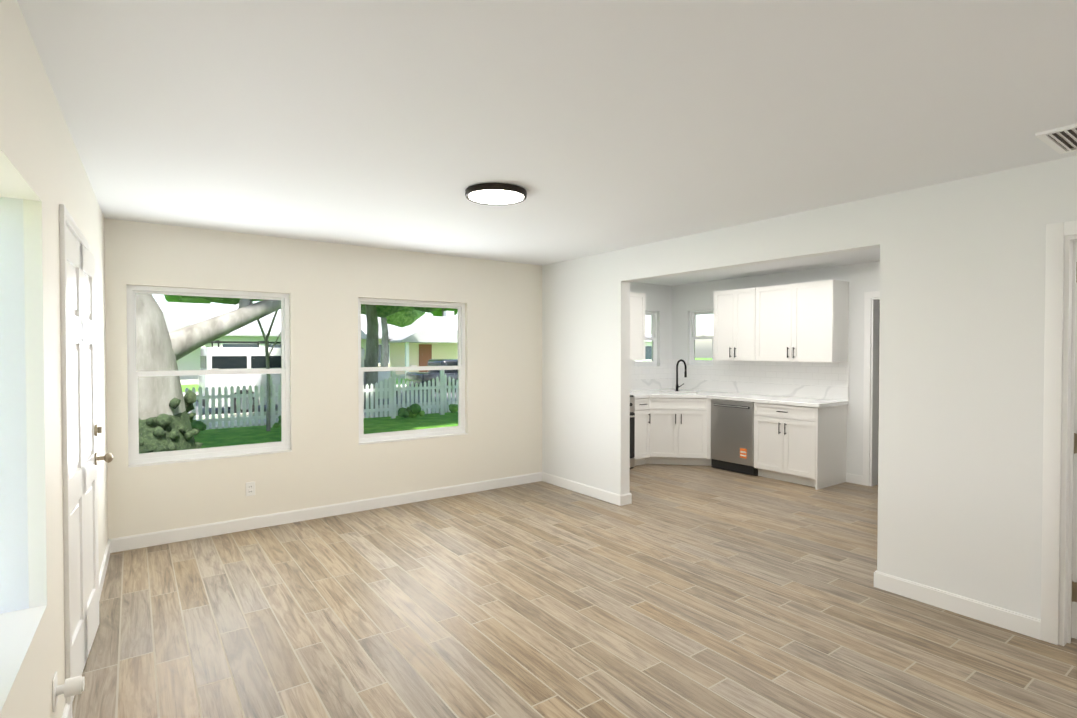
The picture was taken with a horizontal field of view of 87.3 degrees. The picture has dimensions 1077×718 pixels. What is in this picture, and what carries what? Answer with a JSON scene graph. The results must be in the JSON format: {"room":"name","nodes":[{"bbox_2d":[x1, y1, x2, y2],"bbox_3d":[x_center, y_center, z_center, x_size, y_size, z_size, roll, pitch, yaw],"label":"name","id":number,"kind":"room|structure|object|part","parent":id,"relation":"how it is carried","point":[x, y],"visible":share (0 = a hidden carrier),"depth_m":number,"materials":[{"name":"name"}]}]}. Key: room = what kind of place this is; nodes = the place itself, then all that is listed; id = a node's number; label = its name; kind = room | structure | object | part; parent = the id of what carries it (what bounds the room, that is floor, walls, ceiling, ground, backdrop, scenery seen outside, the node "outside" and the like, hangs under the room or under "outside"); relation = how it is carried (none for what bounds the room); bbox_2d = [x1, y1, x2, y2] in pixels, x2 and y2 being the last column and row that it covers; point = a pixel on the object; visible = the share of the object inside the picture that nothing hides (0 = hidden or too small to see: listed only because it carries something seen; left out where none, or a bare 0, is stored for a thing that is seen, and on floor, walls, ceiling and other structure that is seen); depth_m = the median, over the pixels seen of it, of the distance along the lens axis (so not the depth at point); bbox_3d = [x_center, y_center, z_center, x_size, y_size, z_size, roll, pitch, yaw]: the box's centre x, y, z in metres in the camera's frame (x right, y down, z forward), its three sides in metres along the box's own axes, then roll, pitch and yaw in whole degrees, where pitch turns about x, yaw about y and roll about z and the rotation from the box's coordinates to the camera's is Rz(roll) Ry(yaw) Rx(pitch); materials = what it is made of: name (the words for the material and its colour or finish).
{"room":"living room","nodes":[
{"label":"living room","id":0,"kind":"room"},
{"bbox_2d":[0,0,107,717],"bbox_3d":[-1.352,0.242,1.316,0.186,2.440,7.150,-1,1,-34],"label":"wall","id":1,"kind":"structure","parent":0,"point":[43,176],"depth_m":1.86,"materials":[{"name":"paint"}]},
{"bbox_2d":[0,197,28,613],"bbox_3d":[-1.883,0.145,2.096,0.070,1.330,0.680,-1,1,-34],"label":"window","id":2,"kind":"structure","parent":1,"relation":"in","point":[7,383],"depth_m":1.82,"materials":[{"name":"white plastic"}]},
{"bbox_2d":[52,671,84,712],"bbox_3d":[-1.658,1.162,1.995,0.082,0.110,0.075,-1,1,-34],"label":"doorstop","id":3,"kind":"object","parent":1,"relation":"attached to","point":[72,686],"visible":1,"depth_m":1.98,"materials":[{"name":"white"}]},
{"bbox_3d":[-2.205,0.418,2.583,0.186,2.048,1.036,-1,1,-34],"label":"trim entry door casing","id":4,"kind":"part","parent":1,"relation":"part of","materials":[{"name":"white wood"}]},
{"bbox_2d":[62,539,110,717],"bbox_3d":[-1.296,1.411,1.402,0.014,0.100,6.600,-1,1,-34],"label":"baseboard","id":5,"kind":"structure","parent":1,"relation":"attached to","point":[102,574],"depth_m":3.56,"materials":[{"name":"white wood"}]},
{"bbox_2d":[66,230,112,701],"bbox_3d":[-2.142,0.445,2.626,0.188,1.965,0.894,-1,1,-31],"label":"entry door","id":6,"kind":"structure","parent":1,"relation":"in","point":[85,429],"depth_m":2.62,"materials":[{"name":"white wood"}]},
{"bbox_2d":[104,218,541,538],"bbox_3d":[-1.843,0.183,5.151,4.530,2.440,0.160,-1,1,-36],"label":"wall","id":7,"kind":"structure","parent":0,"point":[328,459],"depth_m":5.01,"materials":[{"name":"paint"}]},
{"bbox_2d":[126,285,291,467],"bbox_3d":[-2.619,0.122,4.565,1.137,1.360,0.125,-1,1,-36],"label":"window","id":8,"kind":"structure","parent":7,"relation":"in","point":[136,458],"depth_m":4.50,"materials":[{"name":"white plastic"}]},
{"bbox_2d":[246,482,254,495],"bbox_3d":[-2.383,1.075,4.673,0.070,0.114,0.009,-1,1,-36],"label":"outlet","id":9,"kind":"object","parent":7,"relation":"attached to","point":[250,488],"visible":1,"depth_m":4.67,"materials":[{"name":"white plastic"}]},
{"bbox_2d":[109,472,540,552],"bbox_3d":[-1.549,1.351,5.274,3.930,0.100,0.014,-1,1,-36],"label":"baseboard","id":10,"kind":"structure","parent":7,"relation":"attached to","point":[119,544],"depth_m":4.91,"materials":[{"name":"white wood"}]},
{"bbox_2d":[358,298,467,444],"bbox_3d":[-1.229,0.106,5.565,1.132,1.360,0.125,-1,1,-36],"label":"window","id":11,"kind":"structure","parent":7,"relation":"in","point":[389,436],"depth_m":5.59,"materials":[{"name":"white plastic"}]},
{"bbox_2d":[17,0,1076,285],"bbox_3d":[1.196,-1.071,3.432,7.480,0.120,7.450,-1,1,-36],"label":"ceiling","id":12,"kind":"structure","parent":0,"point":[595,126],"depth_m":2.26,"materials":[{"name":"paint"}]},
{"bbox_2d":[465,183,526,204],"bbox_3d":[-0.256,-0.991,3.405,0.370,0.039,0.370,-1,1,-36],"label":"ceiling light","id":13,"kind":"object","parent":12,"relation":"in","point":[495,194],"visible":1,"depth_m":3.35,"materials":[{"name":"white plastic"}]},
{"bbox_2d":[1035,123,1076,153],"bbox_3d":[2.437,-0.989,2.496,0.400,0.015,0.280,-1,1,-36],"label":"ceiling vent","id":14,"kind":"object","parent":12,"relation":"in","point":[1061,140],"visible":0.98,"depth_m":2.53,"materials":[{"name":"white metal"}]},
{"bbox_2d":[72,464,1076,717],"bbox_3d":[1.196,1.489,3.471,7.480,0.120,7.450,-1,1,-36],"label":"floor","id":15,"kind":"structure","parent":0,"point":[670,590],"depth_m":3.09,"materials":[{"name":"brown wood"}]},
{"bbox_2d":[630,396,633,468],"bbox_3d":[0.739,0.920,7.131,0.815,0.905,0.640,-1,1,-36],"label":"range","id":16,"kind":"object","parent":15,"relation":"on","point":[631,397],"depth_m":7.04,"materials":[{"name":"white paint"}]},
{"bbox_2d":[630,395,634,468],"bbox_3d":[0.730,0.853,7.090,0.754,1.040,0.696,-1,1,-36],"label":"range","id":17,"kind":"object","parent":15,"relation":"on","point":[632,397],"depth_m":7.05,"materials":[{"name":"silver metal"}]},
{"bbox_2d":[634,396,649,466],"bbox_3d":[1.160,0.930,7.431,0.334,0.875,0.662,-1,1,-36],"label":"base cabinet","id":18,"kind":"object","parent":15,"relation":"on","point":[641,408],"depth_m":7.19,"materials":[{"name":"white paint"}]},
{"bbox_2d":[650,400,709,465],"bbox_3d":[1.783,0.934,7.190,0.581,0.875,0.590,-1,1,-36],"label":"base cabinet","id":19,"kind":"object","parent":15,"relation":"on","point":[679,433],"depth_m":7.21,"materials":[{"name":"white paint"}]},
{"bbox_2d":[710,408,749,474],"bbox_3d":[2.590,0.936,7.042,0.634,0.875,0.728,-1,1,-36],"label":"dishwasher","id":20,"kind":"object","parent":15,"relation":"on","point":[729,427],"depth_m":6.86,"materials":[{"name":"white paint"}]},
{"bbox_2d":[711,399,757,475],"bbox_3d":[2.572,0.938,7.021,0.632,0.871,0.592,-1,1,-36],"label":"dishwasher","id":21,"kind":"object","parent":15,"relation":"on","point":[733,421],"depth_m":6.82,"materials":[{"name":"silver metal"}]},
{"bbox_2d":[750,404,846,489],"bbox_3d":[2.991,0.945,6.485,0.634,0.875,0.760,-1,1,-36],"label":"base cabinet","id":22,"kind":"object","parent":15,"relation":"on","point":[808,447],"depth_m":6.24,"materials":[{"name":"white paint"}]},
{"bbox_2d":[630,388,848,411],"bbox_3d":[2.156,0.480,6.966,1.418,0.040,2.568,-1,1,-36],"label":"countertop","id":23,"kind":"structure","parent":22,"relation":"on","point":[747,400],"depth_m":6.89,"materials":[{"name":"white stone"}]},
{"bbox_2d":[674,360,689,391],"bbox_3d":[1.984,0.226,7.770,0.159,0.443,0.237,-1,1,-36],"label":"faucet","id":24,"kind":"object","parent":23,"relation":"on","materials":[{"name":"black metal"}]},
{"bbox_2d":[678,392,685,395],"bbox_3d":[1.886,0.579,7.619,0.608,0.202,0.608,-1,1,-36],"label":"sink","id":25,"kind":"object","parent":23,"relation":"in","point":[679,393],"depth_m":7.33,"materials":[{"name":"white ceramic"}]},
{"bbox_2d":[630,282,671,366],"bbox_3d":[0.871,0.143,7.713,2.630,2.440,0.150,-1,1,-36],"label":"wall","id":26,"kind":"structure","parent":0,"point":[658,307],"depth_m":8.29,"materials":[{"name":"paint"}]},
{"bbox_2d":[630,292,645,359],"bbox_3d":[1.112,-0.435,7.569,0.558,0.900,0.347,-1,1,-36],"label":"upper cabinet","id":27,"kind":"object","parent":26,"relation":"attached to","point":[637,301],"depth_m":7.51,"materials":[{"name":"white paint"}]},
{"bbox_2d":[630,380,669,391],"bbox_3d":[1.412,0.369,7.999,1.418,0.150,0.020,-1,1,-36],"label":"backsplash","id":28,"kind":"structure","parent":26,"relation":"attached to","point":[635,385],"depth_m":8.09,"materials":[{"name":"white stone"}]},
{"bbox_2d":[672,261,879,475],"bbox_3d":[3.239,0.157,6.786,0.149,2.440,4.420,-1,1,-36],"label":"wall","id":29,"kind":"structure","parent":0,"point":[690,302],"depth_m":6.47,"materials":[{"name":"paint"}]},
{"bbox_2d":[714,288,749,363],"bbox_3d":[2.625,-0.429,7.218,0.347,0.900,0.668,-1,1,-36],"label":"upper cabinet","id":30,"kind":"object","parent":29,"relation":"attached to","point":[731,307],"depth_m":7.16,"materials":[{"name":"white paint"}]},
{"bbox_2d":[670,380,848,399],"bbox_3d":[2.729,0.378,7.365,0.020,0.150,2.548,-1,1,-36],"label":"backsplash","id":31,"kind":"structure","parent":29,"relation":"attached to","point":[815,391],"depth_m":7.07,"materials":[{"name":"white stone"}]},
{"bbox_2d":[750,280,848,363],"bbox_3d":[3.043,-0.420,6.636,0.347,0.900,0.998,-1,1,-36],"label":"upper cabinet","id":32,"kind":"object","parent":29,"relation":"attached to","point":[807,322],"depth_m":6.44,"materials":[{"name":"white paint"}]},
{"bbox_2d":[846,473,862,484],"bbox_3d":[2.127,1.340,5.986,2.630,0.100,4.150,-1,1,-36],"label":"baseboard","id":33,"kind":"structure","parent":29,"relation":"attached to","point":[854,478],"depth_m":6.28,"materials":[{"name":"white wood"}]},
{"bbox_2d":[863,291,879,485],"bbox_3d":[3.907,0.333,5.853,0.156,2.118,0.956,-1,1,-36],"label":"door frame","id":34,"kind":"structure","parent":29,"relation":"attached to","point":[871,388],"depth_m":6.16,"materials":[{"name":"white wood"}]},
{"bbox_2d":[542,155,1076,644],"bbox_3d":[1.828,0.200,4.029,0.120,2.440,7.250,-1,1,-36],"label":"wall","id":35,"kind":"structure","parent":0,"point":[962,345],"depth_m":3.29,"materials":[{"name":"paint"}]},
{"bbox_2d":[541,472,624,505],"bbox_3d":[0.432,1.341,5.898,0.044,0.100,1.254,-1,1,-36],"label":"baseboard","id":36,"kind":"structure","parent":35,"relation":"attached to","point":[607,496],"depth_m":5.80,"materials":[{"name":"white wood"}]},
{"bbox_2d":[874,570,1040,639],"bbox_3d":[2.353,1.383,3.228,0.044,0.100,0.801,-1,1,-36],"label":"baseboard","id":37,"kind":"structure","parent":35,"relation":"attached to","point":[1023,624],"depth_m":3.17,"materials":[{"name":"white wood"}]},
{"bbox_2d":[1040,221,1076,645],"bbox_3d":[2.913,0.384,2.524,0.152,2.118,0.971,-1,1,-36],"label":"door frame","id":38,"kind":"structure","parent":35,"relation":"attached to","point":[1059,363],"depth_m":2.84,"materials":[{"name":"white painted wood"}]},
{"bbox_2d":[1071,283,1076,638],"bbox_3d":[3.063,0.416,3.104,0.810,2.020,0.188,-1,1,-37],"label":"hall door","id":39,"kind":"structure","parent":35,"relation":"in","point":[1074,602],"depth_m":2.88,"materials":[{"name":"white wood"}]},
{"bbox_2d":[878,300,879,430],"bbox_3d":[4.987,0.162,6.504,2.360,2.640,2.420,-1,1,-36],"label":"wall","id":40,"kind":"structure","parent":0,"point":[878,389],"depth_m":7.57,"materials":[{"name":"grey paint"}]},
{"bbox_2d":[1072,330,1075,549],"bbox_3d":[4.170,0.217,2.930,0.100,2.440,2.930,-1,1,-36],"label":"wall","id":41,"kind":"structure","parent":0,"point":[1074,413],"depth_m":3.72,"materials":[{"name":"paint"}]},
{"label":"outside","id":42,"kind":"structure","parent":0,"visible":0},
{"bbox_2d":[181,358,711,447],"bbox_3d":[-11.729,1.203,50.316,180.000,0.300,175.000,-1,1,-36],"label":"lawn","id":43,"kind":"structure","parent":42,"point":[208,438],"depth_m":13.23,"materials":[{"name":"green plant"}]},
{"bbox_2d":[157,302,280,384],"bbox_3d":[-21.369,-1.353,34.563,12.900,5.300,10.950,-1,1,-36],"label":"house","id":44,"kind":"structure","parent":43,"relation":"on","point":[188,314],"depth_m":33.79,"materials":[{"name":"grey paint"}]},
{"bbox_2d":[136,293,457,453],"bbox_3d":[-11.039,-5.941,29.431,49.649,14.875,63.237,-1,1,-36],"label":"trees","id":45,"kind":"object","parent":43,"relation":"on","point":[169,423],"depth_m":6.70,"materials":[{"name":"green plant"}]},
{"bbox_2d":[183,384,455,428],"bbox_3d":[3.395,1.329,29.289,180.000,0.100,13.400,-1,1,-36],"label":"street","id":46,"kind":"structure","parent":43,"relation":"on","point":[235,415],"depth_m":17.07,"materials":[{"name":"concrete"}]},
{"bbox_2d":[197,340,396,412],"bbox_3d":[-7.400,0.494,17.661,5.510,2.095,2.000,-1,1,-36],"label":"van","id":47,"kind":"object","parent":46,"relation":"on","point":[237,358],"depth_m":15.88,"materials":[{"name":"white paint"}]},
{"bbox_2d":[406,359,457,392],"bbox_3d":[-3.463,0.714,25.455,4.600,1.415,1.830,-1,1,-36],"label":"car","id":48,"kind":"object","parent":46,"relation":"on","point":[419,377],"depth_m":24.19,"materials":[{"name":"grey paint"}]},
{"bbox_2d":[183,366,457,429],"bbox_3d":[-0.547,0.857,17.635,48.130,1.405,0.135,-1,1,-36],"label":"picket fence","id":49,"kind":"object","parent":43,"relation":"on","point":[443,387],"depth_m":14.71,"materials":[{"name":"white paint"}]},
{"bbox_2d":[361,311,457,378],"bbox_3d":[-8.348,-1.334,43.007,11.900,5.000,11.450,-1,1,-36],"label":"house","id":50,"kind":"structure","parent":43,"relation":"on","point":[440,341],"depth_m":38.33,"materials":[{"name":"beige paint"}]},
{"bbox_2d":[635,332,651,360],"bbox_3d":[4.559,-1.404,50.751,11.900,4.900,10.950,-1,1,-36],"label":"house","id":51,"kind":"structure","parent":43,"relation":"on","point":[648,350],"depth_m":50.89,"materials":[{"name":"white paint"}]}
]}

